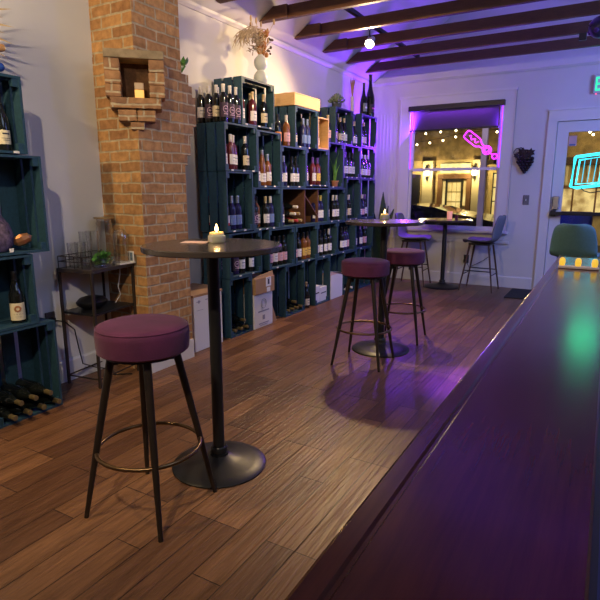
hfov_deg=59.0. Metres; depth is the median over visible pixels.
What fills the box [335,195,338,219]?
wine bottle
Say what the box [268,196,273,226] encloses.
wine bottle
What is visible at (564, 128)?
door
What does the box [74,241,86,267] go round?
drinking glass
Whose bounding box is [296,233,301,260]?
wine bottle
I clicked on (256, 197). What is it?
wine bottle
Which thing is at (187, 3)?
trim
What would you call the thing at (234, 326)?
wine bottle
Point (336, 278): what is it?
carton
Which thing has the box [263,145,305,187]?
crate
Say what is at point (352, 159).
wine bottle
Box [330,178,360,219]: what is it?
crate
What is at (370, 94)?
bottle
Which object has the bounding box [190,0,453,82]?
ceiling
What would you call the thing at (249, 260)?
wine bottle
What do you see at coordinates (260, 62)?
vase
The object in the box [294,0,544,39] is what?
ceiling beam
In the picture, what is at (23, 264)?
crate
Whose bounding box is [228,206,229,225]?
wine bottle
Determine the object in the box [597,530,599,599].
countertop
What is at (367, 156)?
wine bottle
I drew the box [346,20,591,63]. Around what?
ceiling beam
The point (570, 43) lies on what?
ceiling beam
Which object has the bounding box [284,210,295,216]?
wine bottle
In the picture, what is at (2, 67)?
ornament
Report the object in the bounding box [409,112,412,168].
led strip
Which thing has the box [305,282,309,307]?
wine bottle
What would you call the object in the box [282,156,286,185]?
wine bottle
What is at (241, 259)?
wine bottle
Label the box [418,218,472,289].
bistro table
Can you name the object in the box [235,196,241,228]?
wine bottle
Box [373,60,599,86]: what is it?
trim
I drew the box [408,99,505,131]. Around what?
roller shade
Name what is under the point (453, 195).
window pane
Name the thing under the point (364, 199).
wine bottle
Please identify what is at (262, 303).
carton
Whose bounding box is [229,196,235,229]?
wine bottle
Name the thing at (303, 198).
wine rack
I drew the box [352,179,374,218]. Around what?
crate
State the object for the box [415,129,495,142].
cable
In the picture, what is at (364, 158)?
wine bottle
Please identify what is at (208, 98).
wine bottle
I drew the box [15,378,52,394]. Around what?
wine bottle
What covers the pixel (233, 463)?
bistro table
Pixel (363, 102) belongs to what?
bottle
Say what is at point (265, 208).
wine bottle
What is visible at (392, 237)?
trim
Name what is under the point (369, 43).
track spotlight
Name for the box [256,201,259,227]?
label
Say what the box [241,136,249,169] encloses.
wine bottle
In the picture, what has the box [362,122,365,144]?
wine bottle
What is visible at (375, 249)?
snake plant
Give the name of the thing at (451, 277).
baseboard
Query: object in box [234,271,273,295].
carton
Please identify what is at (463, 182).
window pane
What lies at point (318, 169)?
wine bottle
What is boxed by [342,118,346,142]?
wine bottle
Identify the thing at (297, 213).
wine bottle
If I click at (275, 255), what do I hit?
label
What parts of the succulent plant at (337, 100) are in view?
pot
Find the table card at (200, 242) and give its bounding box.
[180,241,207,243]
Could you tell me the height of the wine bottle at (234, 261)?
0.299 m
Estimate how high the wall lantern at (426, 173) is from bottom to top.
0.370 m
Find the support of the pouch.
in the crate at (22, 199)
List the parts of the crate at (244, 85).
panel, panel, panel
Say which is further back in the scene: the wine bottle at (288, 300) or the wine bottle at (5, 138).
the wine bottle at (288, 300)
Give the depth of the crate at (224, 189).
4.67 m
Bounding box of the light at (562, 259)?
[559,257,565,264]
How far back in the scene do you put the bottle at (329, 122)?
6.09 m
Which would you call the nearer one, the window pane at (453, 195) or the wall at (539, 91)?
the wall at (539, 91)
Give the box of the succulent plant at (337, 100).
[328,93,345,107]
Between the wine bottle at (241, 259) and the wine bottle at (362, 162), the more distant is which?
the wine bottle at (362, 162)
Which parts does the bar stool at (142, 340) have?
leg, seat, leg, leg, leg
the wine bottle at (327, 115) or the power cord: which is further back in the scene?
the wine bottle at (327, 115)
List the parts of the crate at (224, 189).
panel, panel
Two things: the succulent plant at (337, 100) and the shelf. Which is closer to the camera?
the shelf
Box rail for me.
[344,8,419,57]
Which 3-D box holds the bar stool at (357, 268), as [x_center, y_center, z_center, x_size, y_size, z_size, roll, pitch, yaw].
[0.496,0.088,4.088,0.433,0.809,0.433,7,13,29]
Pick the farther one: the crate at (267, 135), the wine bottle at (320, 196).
the wine bottle at (320, 196)
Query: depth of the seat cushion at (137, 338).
2.00 m
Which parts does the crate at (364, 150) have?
panel, panel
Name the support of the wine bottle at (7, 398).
in the crate at (38, 350)
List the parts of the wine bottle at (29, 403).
bottle glass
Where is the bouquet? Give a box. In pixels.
[232,15,274,57]
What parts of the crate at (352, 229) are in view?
panel, panel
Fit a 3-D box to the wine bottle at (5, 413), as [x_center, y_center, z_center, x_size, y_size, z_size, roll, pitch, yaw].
[-1.734,0.653,3.066,0.299,0.081,0.080,7,13,29]
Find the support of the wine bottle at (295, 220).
in the wine rack
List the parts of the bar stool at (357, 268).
leg, leg, seat, leg, leg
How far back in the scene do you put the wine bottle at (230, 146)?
4.61 m
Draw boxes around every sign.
[463,130,497,158]
[569,152,599,192]
[593,74,599,93]
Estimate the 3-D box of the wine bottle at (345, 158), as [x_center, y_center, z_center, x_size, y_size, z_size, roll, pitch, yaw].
[0.560,-1.690,6.616,0.075,0.299,0.076,-10,15,-40]
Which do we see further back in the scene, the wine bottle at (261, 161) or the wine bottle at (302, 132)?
the wine bottle at (302, 132)
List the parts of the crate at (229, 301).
panel, panel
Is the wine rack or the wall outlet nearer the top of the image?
the wine rack
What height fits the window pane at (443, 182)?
1.350 m
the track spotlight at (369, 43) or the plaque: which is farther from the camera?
the plaque
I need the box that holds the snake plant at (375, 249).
[366,192,393,281]
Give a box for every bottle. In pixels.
[0,94,11,150]
[0,382,38,400]
[0,389,23,405]
[0,404,32,414]
[0,405,17,420]
[8,271,25,322]
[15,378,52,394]
[22,399,46,409]
[37,394,61,403]
[196,87,204,122]
[204,86,212,122]
[212,85,219,121]
[219,84,227,121]
[222,312,245,321]
[222,321,242,329]
[227,85,234,122]
[227,134,234,168]
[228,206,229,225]
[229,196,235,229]
[231,257,238,274]
[232,135,237,169]
[232,321,248,327]
[233,87,240,123]
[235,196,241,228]
[239,257,244,273]
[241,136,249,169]
[243,99,244,117]
[246,93,250,123]
[246,256,253,270]
[248,92,256,124]
[254,196,258,227]
[255,196,259,227]
[259,150,265,185]
[260,94,267,126]
[262,196,269,226]
[265,154,271,185]
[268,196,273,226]
[270,237,272,266]
[272,236,277,265]
[274,114,281,140]
[277,236,282,264]
[278,296,296,303]
[278,303,298,308]
[281,235,286,263]
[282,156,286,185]
[283,115,289,145]
[283,203,297,209]
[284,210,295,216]
[284,217,297,223]
[284,218,293,223]
[288,157,294,185]
[288,210,299,216]
[294,157,298,185]
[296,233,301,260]
[299,118,306,146]
[301,232,306,258]
[305,119,310,146]
[305,232,310,257]
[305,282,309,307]
[309,157,315,184]
[311,203,314,221]
[315,158,320,184]
[318,195,320,221]
[318,230,322,255]
[319,195,323,221]
[322,229,327,254]
[327,115,330,141]
[327,229,331,253]
[329,122,330,141]
[330,195,335,219]
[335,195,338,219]
[338,117,342,142]
[338,227,343,250]
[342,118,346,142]
[343,227,346,249]
[344,152,347,176]
[345,226,348,249]
[347,153,351,176]
[347,195,350,217]
[351,153,354,176]
[353,122,356,145]
[357,226,362,246]
[360,83,366,114]
[361,154,363,177]
[361,195,364,216]
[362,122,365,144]
[362,226,366,245]
[363,155,366,177]
[363,194,366,216]
[366,74,374,116]
[366,155,369,177]
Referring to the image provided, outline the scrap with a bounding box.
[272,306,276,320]
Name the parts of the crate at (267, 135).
panel, panel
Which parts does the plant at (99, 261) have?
glass dish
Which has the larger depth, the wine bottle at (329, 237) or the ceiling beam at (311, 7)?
the wine bottle at (329, 237)
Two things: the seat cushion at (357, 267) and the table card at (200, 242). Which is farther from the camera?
the seat cushion at (357, 267)
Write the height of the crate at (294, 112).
0.403 m
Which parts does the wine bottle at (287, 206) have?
bottle glass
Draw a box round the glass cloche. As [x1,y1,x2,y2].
[113,228,129,262]
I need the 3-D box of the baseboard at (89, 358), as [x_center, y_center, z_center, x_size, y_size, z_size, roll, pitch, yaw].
[-1.645,0.497,3.718,0.016,0.155,10.890,7,13,29]
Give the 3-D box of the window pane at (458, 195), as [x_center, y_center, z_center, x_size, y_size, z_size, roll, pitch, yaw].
[4.334,-2.823,14.515,0.105,0.235,0.030,7,13,29]
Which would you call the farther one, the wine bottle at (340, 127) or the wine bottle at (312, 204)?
the wine bottle at (340, 127)
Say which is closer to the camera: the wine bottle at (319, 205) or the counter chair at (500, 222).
the wine bottle at (319, 205)
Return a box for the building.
[411,106,599,244]
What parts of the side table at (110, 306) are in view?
leg, gallery rail, leg, foot rail, leg, leg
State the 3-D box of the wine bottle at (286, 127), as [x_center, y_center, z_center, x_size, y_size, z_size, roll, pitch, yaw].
[-0.138,-1.701,5.333,0.075,0.299,0.076,-11,16,-42]
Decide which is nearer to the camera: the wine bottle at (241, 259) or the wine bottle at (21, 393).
the wine bottle at (21, 393)
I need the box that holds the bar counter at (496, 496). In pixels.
[285,257,599,599]
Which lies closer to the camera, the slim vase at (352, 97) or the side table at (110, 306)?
the side table at (110, 306)
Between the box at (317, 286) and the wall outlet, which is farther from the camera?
the box at (317, 286)
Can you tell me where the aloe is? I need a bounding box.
[330,152,339,186]
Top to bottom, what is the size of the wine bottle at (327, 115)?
0.299 m
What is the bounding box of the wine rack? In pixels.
[264,188,327,227]
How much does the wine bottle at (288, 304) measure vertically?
0.081 m
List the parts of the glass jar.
jar lid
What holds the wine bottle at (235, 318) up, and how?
on the wine bottle at (234, 326)
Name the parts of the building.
dark door, french door, door frame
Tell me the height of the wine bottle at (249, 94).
0.299 m
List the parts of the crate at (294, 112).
panel, panel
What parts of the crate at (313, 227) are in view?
panel, panel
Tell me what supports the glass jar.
on the side table at (110, 306)
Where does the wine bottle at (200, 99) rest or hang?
on the crate at (211, 135)
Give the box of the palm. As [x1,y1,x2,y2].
[0,8,14,57]
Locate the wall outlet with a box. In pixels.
[45,311,55,326]
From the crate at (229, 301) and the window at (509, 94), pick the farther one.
the window at (509, 94)
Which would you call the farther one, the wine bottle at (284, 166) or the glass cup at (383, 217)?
the wine bottle at (284, 166)
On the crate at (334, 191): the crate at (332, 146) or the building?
the crate at (332, 146)
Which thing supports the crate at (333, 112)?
on the crate at (332, 146)
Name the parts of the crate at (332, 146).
panel, panel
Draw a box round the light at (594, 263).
[591,259,597,266]
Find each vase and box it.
[254,54,267,82]
[350,96,353,111]
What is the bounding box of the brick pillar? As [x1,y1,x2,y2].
[88,0,195,372]
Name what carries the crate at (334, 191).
on the crate at (334, 225)
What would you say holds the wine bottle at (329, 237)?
on the crate at (334, 225)
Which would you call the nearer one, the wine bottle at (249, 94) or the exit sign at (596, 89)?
the wine bottle at (249, 94)
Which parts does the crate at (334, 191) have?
panel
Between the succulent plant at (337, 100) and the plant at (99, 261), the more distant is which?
the succulent plant at (337, 100)
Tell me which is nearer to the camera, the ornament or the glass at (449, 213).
the ornament
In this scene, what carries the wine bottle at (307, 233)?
in the crate at (313, 227)
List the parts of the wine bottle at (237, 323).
bottle glass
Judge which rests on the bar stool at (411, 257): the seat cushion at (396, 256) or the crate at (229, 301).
the seat cushion at (396, 256)
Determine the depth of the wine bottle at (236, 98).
4.55 m
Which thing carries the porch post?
on the ground
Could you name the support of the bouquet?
in the vase at (260, 62)
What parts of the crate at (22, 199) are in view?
panel, panel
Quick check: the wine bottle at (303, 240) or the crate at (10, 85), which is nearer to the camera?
the crate at (10, 85)
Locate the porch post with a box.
[476,128,488,225]
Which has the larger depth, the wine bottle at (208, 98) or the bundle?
the bundle
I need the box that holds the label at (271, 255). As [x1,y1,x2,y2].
[270,253,272,266]
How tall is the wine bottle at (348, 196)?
0.299 m
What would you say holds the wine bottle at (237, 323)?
on the crate at (229, 301)
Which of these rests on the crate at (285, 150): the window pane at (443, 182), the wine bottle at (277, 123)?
the wine bottle at (277, 123)
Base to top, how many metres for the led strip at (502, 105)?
0.840 m
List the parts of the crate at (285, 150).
panel, panel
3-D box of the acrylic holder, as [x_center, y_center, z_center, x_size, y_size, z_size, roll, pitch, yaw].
[1.152,-0.154,2.190,0.150,0.050,0.044,7,13,29]
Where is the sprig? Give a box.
[180,56,188,71]
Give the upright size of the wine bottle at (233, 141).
0.299 m
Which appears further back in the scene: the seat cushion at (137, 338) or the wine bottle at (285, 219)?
the wine bottle at (285, 219)
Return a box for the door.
[544,120,599,273]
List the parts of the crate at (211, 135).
panel, panel, panel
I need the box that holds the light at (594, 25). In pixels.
[587,16,599,37]
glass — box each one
[66,243,78,266]
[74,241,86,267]
[78,231,92,265]
[85,230,98,266]
[447,211,452,218]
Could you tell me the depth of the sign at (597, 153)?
6.61 m
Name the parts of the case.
case lid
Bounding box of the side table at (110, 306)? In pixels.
[56,250,138,388]
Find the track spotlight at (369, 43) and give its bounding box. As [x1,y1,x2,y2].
[364,28,374,48]
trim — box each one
[178,0,374,86]
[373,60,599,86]
[374,114,397,246]
[388,236,508,243]
[533,106,599,287]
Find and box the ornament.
[0,44,5,71]
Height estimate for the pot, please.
0.070 m
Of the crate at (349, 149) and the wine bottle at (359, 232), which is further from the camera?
the wine bottle at (359, 232)
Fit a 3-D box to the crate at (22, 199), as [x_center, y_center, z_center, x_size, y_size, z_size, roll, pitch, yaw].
[-1.689,-0.533,2.979,0.248,0.543,0.395,7,13,29]
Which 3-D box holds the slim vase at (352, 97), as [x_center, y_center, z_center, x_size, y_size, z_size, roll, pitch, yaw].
[0.685,-2.545,6.966,0.056,0.240,0.055,7,13,29]
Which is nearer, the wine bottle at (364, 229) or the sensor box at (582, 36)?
the sensor box at (582, 36)
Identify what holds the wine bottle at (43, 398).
in the crate at (38, 350)
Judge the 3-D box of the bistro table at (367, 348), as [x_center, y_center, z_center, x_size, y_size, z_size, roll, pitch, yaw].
[0.681,-0.112,4.385,0.630,1.075,0.630,7,13,29]
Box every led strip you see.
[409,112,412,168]
[498,105,503,166]
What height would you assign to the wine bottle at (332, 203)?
0.299 m
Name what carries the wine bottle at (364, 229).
in the crate at (369, 228)
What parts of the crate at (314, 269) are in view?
panel, panel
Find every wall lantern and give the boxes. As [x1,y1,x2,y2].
[424,166,428,179]
[472,165,476,178]
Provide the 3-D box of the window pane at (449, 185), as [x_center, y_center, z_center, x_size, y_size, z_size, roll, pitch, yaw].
[4.118,-3.108,14.584,0.105,0.235,0.030,7,13,29]
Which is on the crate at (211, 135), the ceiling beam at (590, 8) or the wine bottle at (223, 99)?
the wine bottle at (223, 99)
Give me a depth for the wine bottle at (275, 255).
5.39 m
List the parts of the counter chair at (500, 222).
leg, leg, under frame, leg, leg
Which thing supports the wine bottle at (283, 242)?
in the crate at (266, 234)
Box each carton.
[190,283,222,352]
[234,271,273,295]
[234,291,272,329]
[322,271,342,299]
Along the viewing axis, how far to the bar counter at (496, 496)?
0.59 m
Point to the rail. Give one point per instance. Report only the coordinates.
(352, 11)
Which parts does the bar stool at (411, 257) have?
leg, leg, seat, leg, leg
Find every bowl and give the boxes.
[76,295,107,309]
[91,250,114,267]
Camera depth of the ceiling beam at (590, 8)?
5.37 m
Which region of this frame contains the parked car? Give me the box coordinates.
[410,203,493,226]
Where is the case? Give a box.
[274,92,319,111]
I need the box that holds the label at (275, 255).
[273,252,277,265]
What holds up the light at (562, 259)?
in the acrylic holder
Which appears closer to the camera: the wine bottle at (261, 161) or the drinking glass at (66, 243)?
the drinking glass at (66, 243)
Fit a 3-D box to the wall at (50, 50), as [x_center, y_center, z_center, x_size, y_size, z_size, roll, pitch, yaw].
[-1.704,-0.824,3.478,0.120,2.840,11.130,7,13,29]
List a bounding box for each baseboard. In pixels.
[2,351,105,384]
[390,268,531,288]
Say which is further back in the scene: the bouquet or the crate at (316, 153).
the crate at (316, 153)
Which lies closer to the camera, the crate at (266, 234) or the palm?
the palm
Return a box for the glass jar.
[93,217,113,249]
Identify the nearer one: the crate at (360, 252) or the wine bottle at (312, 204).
the wine bottle at (312, 204)
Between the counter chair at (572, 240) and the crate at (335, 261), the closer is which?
the counter chair at (572, 240)
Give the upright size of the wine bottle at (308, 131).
0.299 m
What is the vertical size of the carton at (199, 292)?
0.500 m
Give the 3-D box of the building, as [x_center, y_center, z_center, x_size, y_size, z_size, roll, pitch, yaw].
[6.215,-4.683,13.110,15.000,6.520,0.500,7,13,29]
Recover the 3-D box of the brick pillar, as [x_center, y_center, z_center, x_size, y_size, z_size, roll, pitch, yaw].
[-1.085,-1.028,3.846,0.551,3.090,0.746,7,13,29]
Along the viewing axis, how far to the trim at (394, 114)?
7.87 m
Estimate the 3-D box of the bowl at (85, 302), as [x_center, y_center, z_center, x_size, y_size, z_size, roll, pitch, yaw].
[-1.444,0.012,3.682,0.180,0.088,0.225,7,13,29]
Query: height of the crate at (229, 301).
0.541 m
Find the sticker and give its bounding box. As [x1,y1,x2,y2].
[568,136,576,145]
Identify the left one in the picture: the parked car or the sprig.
the sprig
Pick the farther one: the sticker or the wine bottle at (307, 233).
the sticker
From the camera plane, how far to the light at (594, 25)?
5.08 m
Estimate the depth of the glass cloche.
3.72 m
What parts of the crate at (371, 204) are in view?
panel, panel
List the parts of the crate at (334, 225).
panel, panel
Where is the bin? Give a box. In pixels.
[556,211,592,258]
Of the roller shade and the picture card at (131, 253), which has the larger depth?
the roller shade
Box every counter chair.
[394,213,431,286]
[458,215,506,292]
[549,223,599,257]
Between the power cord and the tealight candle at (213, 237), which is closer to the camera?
the tealight candle at (213, 237)
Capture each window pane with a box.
[442,181,445,204]
[447,183,451,190]
[447,192,450,200]
[451,193,455,200]
[452,183,456,190]
[456,193,460,200]
[457,183,460,190]
[462,181,465,205]
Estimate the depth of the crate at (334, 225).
6.48 m
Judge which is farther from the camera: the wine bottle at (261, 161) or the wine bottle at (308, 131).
the wine bottle at (308, 131)
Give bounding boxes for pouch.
[0,215,31,251]
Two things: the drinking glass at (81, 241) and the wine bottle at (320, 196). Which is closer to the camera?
the drinking glass at (81, 241)
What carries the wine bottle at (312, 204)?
in the wine rack
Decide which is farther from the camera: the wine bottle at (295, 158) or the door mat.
the door mat
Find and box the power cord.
[55,320,132,374]
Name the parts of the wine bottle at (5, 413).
bottle glass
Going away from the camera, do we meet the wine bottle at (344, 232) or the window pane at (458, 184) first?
the wine bottle at (344, 232)
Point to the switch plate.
(525, 197)
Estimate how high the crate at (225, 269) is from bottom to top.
0.398 m
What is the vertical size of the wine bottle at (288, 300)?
0.081 m
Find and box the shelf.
[64,300,133,316]
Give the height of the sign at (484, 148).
0.398 m
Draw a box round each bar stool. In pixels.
[84,314,216,542]
[330,257,393,371]
[374,248,425,345]
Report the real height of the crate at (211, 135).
0.398 m
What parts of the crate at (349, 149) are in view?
panel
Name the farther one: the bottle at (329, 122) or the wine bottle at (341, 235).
the wine bottle at (341, 235)
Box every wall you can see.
[0,0,370,378]
[373,0,599,288]
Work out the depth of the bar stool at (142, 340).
2.04 m
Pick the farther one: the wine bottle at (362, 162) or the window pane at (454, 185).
the window pane at (454, 185)
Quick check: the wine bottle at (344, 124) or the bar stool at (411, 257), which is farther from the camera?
the wine bottle at (344, 124)
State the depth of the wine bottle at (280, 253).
5.47 m
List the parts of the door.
latch plate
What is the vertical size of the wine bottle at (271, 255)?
0.299 m
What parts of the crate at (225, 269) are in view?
panel, panel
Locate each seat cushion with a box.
[94,314,188,362]
[341,257,389,277]
[387,248,424,264]
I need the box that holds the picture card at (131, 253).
[129,251,133,261]
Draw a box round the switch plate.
[523,195,528,204]
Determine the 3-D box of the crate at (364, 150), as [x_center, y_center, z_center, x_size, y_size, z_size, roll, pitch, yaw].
[0.774,-1.835,7.132,0.311,0.403,0.500,7,13,29]
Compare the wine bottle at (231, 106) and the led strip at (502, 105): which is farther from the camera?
the led strip at (502, 105)
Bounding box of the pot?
[331,181,338,186]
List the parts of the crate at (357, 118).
panel, panel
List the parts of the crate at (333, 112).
panel, panel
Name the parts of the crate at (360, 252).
panel, panel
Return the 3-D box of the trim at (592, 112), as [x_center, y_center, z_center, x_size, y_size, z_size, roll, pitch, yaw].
[3.649,-1.214,6.645,1.180,2.315,0.034,7,13,29]
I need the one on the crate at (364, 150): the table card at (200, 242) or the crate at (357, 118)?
the crate at (357, 118)
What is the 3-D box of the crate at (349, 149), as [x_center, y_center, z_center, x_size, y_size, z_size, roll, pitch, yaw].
[0.522,-1.741,6.705,0.311,0.393,0.490,7,13,29]
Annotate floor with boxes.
[0,278,531,599]
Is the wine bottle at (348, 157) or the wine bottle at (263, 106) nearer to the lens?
the wine bottle at (263, 106)
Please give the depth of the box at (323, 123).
6.03 m
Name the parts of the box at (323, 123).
panel, panel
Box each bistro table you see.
[140,238,280,488]
[345,219,423,357]
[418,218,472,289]
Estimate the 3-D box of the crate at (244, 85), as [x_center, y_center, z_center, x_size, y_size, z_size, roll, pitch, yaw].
[-0.504,-1.788,4.877,0.311,0.398,0.520,7,13,29]
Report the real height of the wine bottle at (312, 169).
0.299 m
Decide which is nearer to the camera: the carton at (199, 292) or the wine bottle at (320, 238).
the carton at (199, 292)
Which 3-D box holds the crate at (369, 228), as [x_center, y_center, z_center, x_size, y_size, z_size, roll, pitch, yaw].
[0.748,-0.921,7.275,0.311,0.396,0.585,7,13,29]
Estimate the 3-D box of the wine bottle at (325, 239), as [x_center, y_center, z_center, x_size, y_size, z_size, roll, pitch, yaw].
[0.294,-0.695,6.351,0.076,0.299,0.075,4,12,19]
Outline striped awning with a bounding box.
[488,151,496,163]
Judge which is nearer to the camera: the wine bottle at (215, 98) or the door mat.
the wine bottle at (215, 98)
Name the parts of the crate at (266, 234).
panel, panel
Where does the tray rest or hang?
on the side table at (110, 306)
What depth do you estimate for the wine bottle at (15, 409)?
3.10 m
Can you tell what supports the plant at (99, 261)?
on the side table at (110, 306)
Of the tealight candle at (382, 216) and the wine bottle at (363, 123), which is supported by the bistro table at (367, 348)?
the tealight candle at (382, 216)
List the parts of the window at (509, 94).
sash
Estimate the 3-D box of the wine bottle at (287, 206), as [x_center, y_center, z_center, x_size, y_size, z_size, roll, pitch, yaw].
[-0.155,-0.994,5.645,0.299,0.081,0.080,7,13,29]
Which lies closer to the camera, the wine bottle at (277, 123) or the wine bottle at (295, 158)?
the wine bottle at (277, 123)
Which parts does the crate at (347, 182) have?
panel, panel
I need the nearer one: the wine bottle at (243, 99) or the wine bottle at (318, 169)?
the wine bottle at (243, 99)
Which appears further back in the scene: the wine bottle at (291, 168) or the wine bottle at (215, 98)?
the wine bottle at (291, 168)
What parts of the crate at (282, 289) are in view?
panel, panel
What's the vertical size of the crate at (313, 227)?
0.396 m
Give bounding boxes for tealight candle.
[208,224,225,242]
[380,210,389,219]
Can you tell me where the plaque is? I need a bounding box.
[513,147,534,173]
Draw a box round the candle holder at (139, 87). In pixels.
[134,82,143,97]
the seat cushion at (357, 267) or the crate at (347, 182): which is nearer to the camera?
the seat cushion at (357, 267)
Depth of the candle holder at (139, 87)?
3.54 m
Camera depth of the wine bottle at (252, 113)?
4.83 m
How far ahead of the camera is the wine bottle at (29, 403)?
3.17 m
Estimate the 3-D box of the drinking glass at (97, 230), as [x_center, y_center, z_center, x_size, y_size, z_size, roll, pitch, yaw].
[-1.405,-0.349,3.595,0.084,0.240,0.084,7,13,29]
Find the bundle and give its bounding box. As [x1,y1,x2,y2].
[350,78,354,111]
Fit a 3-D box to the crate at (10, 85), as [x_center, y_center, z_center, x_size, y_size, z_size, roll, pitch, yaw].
[-1.747,-0.985,2.780,0.251,0.408,0.480,7,13,29]
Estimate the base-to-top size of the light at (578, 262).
0.033 m
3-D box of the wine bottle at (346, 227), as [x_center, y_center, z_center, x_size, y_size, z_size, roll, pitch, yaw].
[0.602,-0.807,6.891,0.075,0.299,0.076,-11,16,-43]
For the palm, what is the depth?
2.83 m
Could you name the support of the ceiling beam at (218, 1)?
attached to the ceiling
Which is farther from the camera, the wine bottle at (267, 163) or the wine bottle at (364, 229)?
the wine bottle at (364, 229)
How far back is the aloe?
6.37 m
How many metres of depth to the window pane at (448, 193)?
14.63 m
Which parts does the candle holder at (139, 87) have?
glass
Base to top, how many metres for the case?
0.142 m
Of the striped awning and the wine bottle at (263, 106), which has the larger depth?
the striped awning
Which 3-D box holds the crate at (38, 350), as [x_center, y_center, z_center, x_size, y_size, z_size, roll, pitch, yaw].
[-1.702,0.414,3.154,0.248,0.546,0.425,7,13,29]
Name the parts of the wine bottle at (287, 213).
bottle glass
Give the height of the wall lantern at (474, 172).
0.370 m
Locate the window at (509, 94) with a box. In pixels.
[393,87,518,239]
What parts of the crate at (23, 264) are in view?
panel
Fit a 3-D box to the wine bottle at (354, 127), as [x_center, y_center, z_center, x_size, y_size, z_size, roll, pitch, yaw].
[0.683,-2.099,6.706,0.081,0.299,0.082,-11,16,-42]
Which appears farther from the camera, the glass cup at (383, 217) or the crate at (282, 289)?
the crate at (282, 289)
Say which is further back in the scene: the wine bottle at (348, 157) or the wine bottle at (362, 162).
the wine bottle at (362, 162)
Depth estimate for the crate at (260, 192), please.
5.32 m
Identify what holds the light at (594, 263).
in the acrylic holder
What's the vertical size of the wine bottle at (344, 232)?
0.299 m
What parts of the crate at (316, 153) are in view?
panel, panel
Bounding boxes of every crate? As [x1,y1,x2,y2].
[0,73,27,154]
[0,154,49,255]
[0,254,39,331]
[0,317,62,428]
[196,121,257,171]
[199,171,253,232]
[202,230,261,278]
[203,274,252,338]
[214,76,274,130]
[234,130,280,186]
[234,188,281,230]
[262,227,294,269]
[262,262,304,316]
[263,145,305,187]
[272,105,317,149]
[278,224,317,263]
[289,147,328,185]
[297,256,330,305]
[301,222,337,258]
[306,142,343,187]
[318,106,353,145]
[322,220,355,253]
[323,250,356,294]
[328,188,345,221]
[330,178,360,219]
[336,144,360,178]
[341,218,372,249]
[345,146,375,178]
[346,113,376,148]
[350,246,371,288]
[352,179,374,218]
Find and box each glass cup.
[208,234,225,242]
[380,215,389,219]
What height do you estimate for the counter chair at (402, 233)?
1.002 m
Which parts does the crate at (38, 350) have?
panel, panel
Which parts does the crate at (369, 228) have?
panel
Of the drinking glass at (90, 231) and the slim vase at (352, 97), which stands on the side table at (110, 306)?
the drinking glass at (90, 231)
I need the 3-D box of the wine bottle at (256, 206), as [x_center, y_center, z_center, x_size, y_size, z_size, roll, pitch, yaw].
[-0.437,-0.838,5.072,0.080,0.299,0.075,7,13,29]
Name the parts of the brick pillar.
niche sill, pillar baseboard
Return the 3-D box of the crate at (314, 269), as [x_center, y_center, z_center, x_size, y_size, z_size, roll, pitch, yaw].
[0.139,-0.244,6.339,0.308,0.541,0.380,7,13,29]
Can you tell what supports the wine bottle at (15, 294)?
in the crate at (23, 264)
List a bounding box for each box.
[301,117,328,149]
[308,284,319,302]
[316,284,326,300]
[579,32,586,40]
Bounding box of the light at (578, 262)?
[575,258,581,265]
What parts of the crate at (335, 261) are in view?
panel, panel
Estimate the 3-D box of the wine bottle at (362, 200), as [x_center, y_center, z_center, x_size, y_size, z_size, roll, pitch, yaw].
[0.843,-1.281,7.204,0.082,0.299,0.081,4,12,20]
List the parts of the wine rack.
panel, panel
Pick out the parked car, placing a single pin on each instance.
(418, 210)
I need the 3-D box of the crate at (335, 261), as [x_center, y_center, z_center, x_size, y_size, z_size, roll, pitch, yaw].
[0.525,-0.381,6.997,0.308,0.541,0.410,7,13,29]
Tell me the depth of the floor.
2.71 m
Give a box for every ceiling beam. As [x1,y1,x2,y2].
[215,0,234,3]
[259,0,389,23]
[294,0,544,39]
[323,0,599,52]
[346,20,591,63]
[365,36,599,72]
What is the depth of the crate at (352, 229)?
6.96 m
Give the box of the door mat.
[504,288,531,298]
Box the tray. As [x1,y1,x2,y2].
[107,260,135,264]
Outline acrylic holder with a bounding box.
[558,255,599,270]
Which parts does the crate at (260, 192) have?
panel, panel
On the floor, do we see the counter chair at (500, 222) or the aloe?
the counter chair at (500, 222)
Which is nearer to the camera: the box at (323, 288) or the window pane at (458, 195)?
the box at (323, 288)
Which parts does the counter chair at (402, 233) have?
leg, under frame, leg, leg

